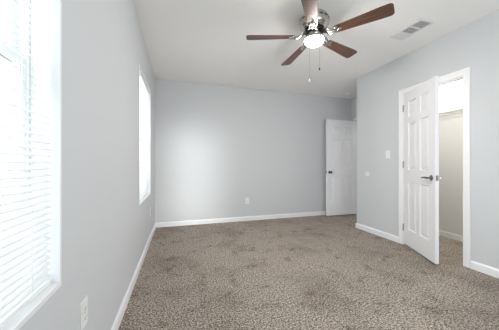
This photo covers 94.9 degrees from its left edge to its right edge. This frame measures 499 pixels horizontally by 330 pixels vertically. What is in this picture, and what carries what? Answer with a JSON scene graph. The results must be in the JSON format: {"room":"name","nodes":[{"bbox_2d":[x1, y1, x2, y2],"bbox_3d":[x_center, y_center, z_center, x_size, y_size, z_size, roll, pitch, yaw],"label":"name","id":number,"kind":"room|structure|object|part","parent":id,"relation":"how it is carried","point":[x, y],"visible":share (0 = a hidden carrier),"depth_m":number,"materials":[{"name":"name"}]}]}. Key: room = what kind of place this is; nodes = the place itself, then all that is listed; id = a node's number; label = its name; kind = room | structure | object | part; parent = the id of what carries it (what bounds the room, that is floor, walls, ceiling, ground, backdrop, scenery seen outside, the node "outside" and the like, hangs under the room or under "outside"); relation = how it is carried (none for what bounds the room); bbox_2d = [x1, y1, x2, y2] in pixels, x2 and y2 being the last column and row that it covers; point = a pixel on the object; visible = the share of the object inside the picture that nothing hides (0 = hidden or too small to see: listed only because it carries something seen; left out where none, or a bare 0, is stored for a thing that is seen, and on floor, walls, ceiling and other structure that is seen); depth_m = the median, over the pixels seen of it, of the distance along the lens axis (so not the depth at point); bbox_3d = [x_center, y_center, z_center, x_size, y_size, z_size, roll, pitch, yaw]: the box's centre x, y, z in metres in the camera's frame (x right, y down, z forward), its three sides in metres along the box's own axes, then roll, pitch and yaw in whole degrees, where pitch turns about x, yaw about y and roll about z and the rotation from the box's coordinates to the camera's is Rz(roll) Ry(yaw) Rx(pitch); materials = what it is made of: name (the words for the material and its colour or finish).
{"room":"empty bedroom","nodes":[
{"label":"empty bedroom","id":0,"kind":"room"},
{"bbox_2d":[19,0,154,329],"bbox_3d":[-1.012,-0.205,1.750,0.115,2.570,4.810,0,0,-17],"label":"wall","id":1,"kind":"structure","parent":0,"point":[106,232],"depth_m":1.21,"materials":[{"name":"white paint"}]},
{"bbox_2d":[0,0,61,329],"bbox_3d":[-0.581,-0.318,0.324,0.140,1.475,0.960,0,0,-17],"label":"window","id":2,"kind":"structure","parent":1,"relation":"in","point":[54,37],"depth_m":0.77,"materials":[{"name":"white"}]},
{"bbox_3d":[-0.630,-0.674,0.308,0.020,0.708,0.906,0,0,-17],"label":"sash","id":3,"kind":"part","parent":2,"relation":"part of","materials":[{"name":"white plastic"}]},
{"bbox_3d":[-0.610,0.019,0.315,0.020,0.748,0.906,0,0,-17],"label":"sash","id":4,"kind":"part","parent":2,"relation":"part of","materials":[{"name":"white plastic"}]},
{"bbox_3d":[-0.622,-0.318,0.311,0.054,1.473,0.958,0,0,-17],"label":"frame","id":5,"kind":"part","parent":2,"relation":"part of","materials":[{"name":"white plastic"}]},
{"bbox_2d":[0,0,51,327],"bbox_3d":[-0.547,-0.323,0.334,0.027,1.437,0.924,0,0,-17],"label":"mini blind","id":6,"kind":"object","parent":2,"relation":"attached to","point":[24,250],"visible":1,"depth_m":0.65,"materials":[{"name":"white plastic"}]},
{"bbox_3d":[-0.547,0.390,0.334,0.024,0.012,0.924,0,0,-17],"label":"rail","id":7,"kind":"part","parent":6,"relation":"part of","materials":[{"name":"white plastic"}]},
{"bbox_3d":[-0.651,-0.317,0.672,0.026,1.409,0.004,0,0,-17],"label":"ladder cord","id":8,"kind":"part","parent":6,"relation":"part of","materials":[{"name":"white fabric"}]},
{"bbox_2d":[80,295,87,329],"bbox_3d":[-0.713,0.640,0.989,0.009,0.116,0.072,0,0,-17],"label":"power outlet","id":9,"kind":"object","parent":1,"relation":"attached to","point":[84,305],"visible":1,"depth_m":0.98,"materials":[{"name":"white plastic"}]},
{"bbox_2d":[111,223,155,329],"bbox_3d":[-0.950,1.038,1.769,0.014,0.083,4.580,0,0,-17],"label":"baseboard","id":10,"kind":"structure","parent":1,"relation":"attached to","point":[120,314],"depth_m":1.89,"materials":[{"name":"white wood"}]},
{"bbox_2d":[139,64,150,204],"bbox_3d":[-1.351,-0.318,2.825,0.140,1.475,0.975,0,0,-17],"label":"window","id":11,"kind":"structure","parent":1,"relation":"in","point":[143,141],"depth_m":3.28,"materials":[{"name":"white"}]},
{"bbox_3d":[-1.392,-0.318,2.813,0.054,1.473,0.973,0,0,-17],"label":"frame","id":12,"kind":"part","parent":11,"relation":"part of","materials":[{"name":"white plastic"}]},
{"bbox_3d":[-1.379,0.019,2.817,0.020,0.748,0.921,0,0,-17],"label":"sash","id":13,"kind":"part","parent":11,"relation":"part of","materials":[{"name":"white plastic"}]},
{"bbox_2d":[140,72,148,199],"bbox_3d":[-1.317,-0.323,2.836,0.027,1.437,0.939,0,0,-17],"label":"mini blind","id":14,"kind":"object","parent":11,"relation":"attached to","point":[144,92],"visible":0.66,"depth_m":2.88,"materials":[{"name":"white plastic"}]},
{"bbox_3d":[-1.316,-1.028,2.836,0.026,0.027,0.939,0,0,-17],"label":"head rail","id":15,"kind":"part","parent":14,"relation":"part of","materials":[{"name":"white plastic"}]},
{"bbox_2d":[155,79,350,222],"bbox_3d":[0.365,-0.205,4.629,4.210,2.570,0.115,0,0,-17],"label":"wall","id":16,"kind":"structure","parent":0,"point":[217,147],"depth_m":4.38,"materials":[{"name":"white paint"}]},
{"bbox_2d":[156,211,325,227],"bbox_3d":[0.336,1.038,4.553,4.081,0.083,0.014,0,0,-17],"label":"baseboard","id":17,"kind":"structure","parent":16,"relation":"attached to","point":[290,215],"depth_m":4.37,"materials":[{"name":"white wood"}]},
{"bbox_2d":[118,214,498,329],"bbox_3d":[1.471,1.140,2.768,5.460,0.120,5.295,0,0,-17],"label":"floor","id":18,"kind":"structure","parent":0,"point":[321,272],"depth_m":2.09,"materials":[{"name":"carpet"}]},
{"bbox_2d":[133,0,498,98],"bbox_3d":[1.471,-1.550,2.768,5.460,0.120,5.295,0,0,-17],"label":"ceiling","id":19,"kind":"structure","parent":0,"point":[194,41],"depth_m":2.72,"materials":[{"name":"white paint"}]},
{"bbox_2d":[246,0,394,81],"bbox_3d":[0.628,-1.139,2.324,1.324,0.702,1.263,0,0,-17],"label":"ceiling fan","id":20,"kind":"object","parent":19,"relation":"hanging from","point":[315,21],"visible":1,"depth_m":2.18,"materials":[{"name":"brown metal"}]},
{"bbox_3d":[0.209,-1.274,2.287,0.482,0.006,0.132,0,12,2],"label":"blade","id":21,"kind":"part","parent":20,"relation":"part of","materials":[{"name":"brown wood"}]},
{"bbox_3d":[0.520,-1.274,2.691,0.132,0.006,0.482,-13,4,-16],"label":"blade","id":22,"kind":"part","parent":20,"relation":"part of","materials":[{"name":"brown wood"}]},
{"bbox_3d":[0.497,-1.274,1.866,0.132,0.006,0.482,13,4,19],"label":"blade","id":23,"kind":"part","parent":20,"relation":"part of","materials":[{"name":"brown wood"}]},
{"bbox_3d":[0.587,-1.056,2.201,0.003,0.471,0.057,0,0,37],"label":"pull chain","id":24,"kind":"part","parent":20,"relation":"part of","materials":[{"name":"silver metal"}]},
{"bbox_3d":[0.643,-1.215,2.275,0.184,0.058,0.184,0,0,-17],"label":"lamp shade","id":25,"kind":"part","parent":20,"relation":"part of","materials":[{"name":"white glass"}]},
{"bbox_3d":[0.655,-1.108,2.183,0.003,0.367,0.057,0,0,-8],"label":"pull chain","id":26,"kind":"part","parent":20,"relation":"part of","materials":[{"name":"silver metal"}]},
{"bbox_3d":[1.001,-1.274,2.520,0.482,0.006,0.132,0,-12,-34],"label":"blade","id":27,"kind":"part","parent":20,"relation":"part of","materials":[{"name":"brown wood"}]},
{"bbox_3d":[0.987,-1.274,2.010,0.482,0.006,0.132,0,-12,38],"label":"blade","id":28,"kind":"part","parent":20,"relation":"part of","materials":[{"name":"brown wood"}]},
{"bbox_2d":[389,19,434,40],"bbox_3d":[1.780,-1.486,2.530,0.196,0.008,0.366,0,0,-17],"label":"ceiling vent","id":29,"kind":"object","parent":19,"relation":"in","point":[420,24],"visible":1,"depth_m":2.51,"materials":[{"name":"white metal"}]},
{"bbox_2d":[351,97,356,120],"bbox_3d":[2.509,-0.205,4.625,0.115,2.570,1.155,0,0,-17],"label":"wall","id":30,"kind":"structure","parent":0,"point":[353,100],"depth_m":5.08,"materials":[{"name":"white paint"}]},
{"bbox_2d":[326,119,356,215],"bbox_3d":[1.966,0.053,4.878,0.781,2.005,0.185,0,0,-17],"label":"door","id":31,"kind":"structure","parent":30,"relation":"in","point":[341,135],"depth_m":4.86,"materials":[{"name":"white wood"}]},
{"bbox_2d":[357,9,498,268],"bbox_3d":[2.420,-0.205,2.261,0.115,2.570,3.540,0,0,-17],"label":"wall","id":32,"kind":"structure","parent":0,"point":[475,45],"depth_m":2.61,"materials":[{"name":"white paint"}]},
{"bbox_2d":[386,150,389,157],"bbox_3d":[2.017,-0.155,3.346,0.017,0.116,0.072,0,0,-17],"label":"light switch","id":33,"kind":"object","parent":32,"relation":"attached to","point":[387,151],"visible":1,"depth_m":3.33,"materials":[{"name":"white plastic"}]},
{"bbox_2d":[403,76,440,263],"bbox_3d":[2.056,0.052,2.775,0.156,2.008,0.689,0,0,9],"label":"door","id":34,"kind":"structure","parent":32,"relation":"in","point":[421,104],"depth_m":2.70,"materials":[{"name":"painted wood"},{"name":"satin nickel"}]},
{"bbox_2d":[356,223,498,277],"bbox_3d":[2.784,1.038,2.388,0.914,0.083,3.540,0,0,-17],"label":"baseboard","id":35,"kind":"structure","parent":32,"relation":"attached to","point":[485,269],"depth_m":3.26,"materials":[{"name":"white wood"}]},
{"bbox_2d":[399,67,470,267],"bbox_3d":[2.253,0.026,2.804,0.149,2.108,0.811,0,0,-17],"label":"door frame","id":36,"kind":"structure","parent":32,"relation":"attached to","point":[465,74],"depth_m":2.44,"materials":[{"name":"white wood"}]},
{"bbox_2d":[439,79,462,235],"bbox_3d":[2.744,-0.205,2.932,0.900,2.570,2.220,0,0,-17],"label":"wall","id":37,"kind":"structure","parent":0,"point":[451,94],"depth_m":3.36,"materials":[{"name":"white paint"}]},
{"bbox_2d":[439,108,462,118],"bbox_3d":[2.889,-0.560,3.036,0.331,0.340,2.103,0,0,-17],"label":"closet shelf","id":38,"kind":"object","parent":37,"relation":"attached to","point":[458,111],"visible":0.23,"depth_m":3.18,"materials":[{"name":"white wood"}]}
]}

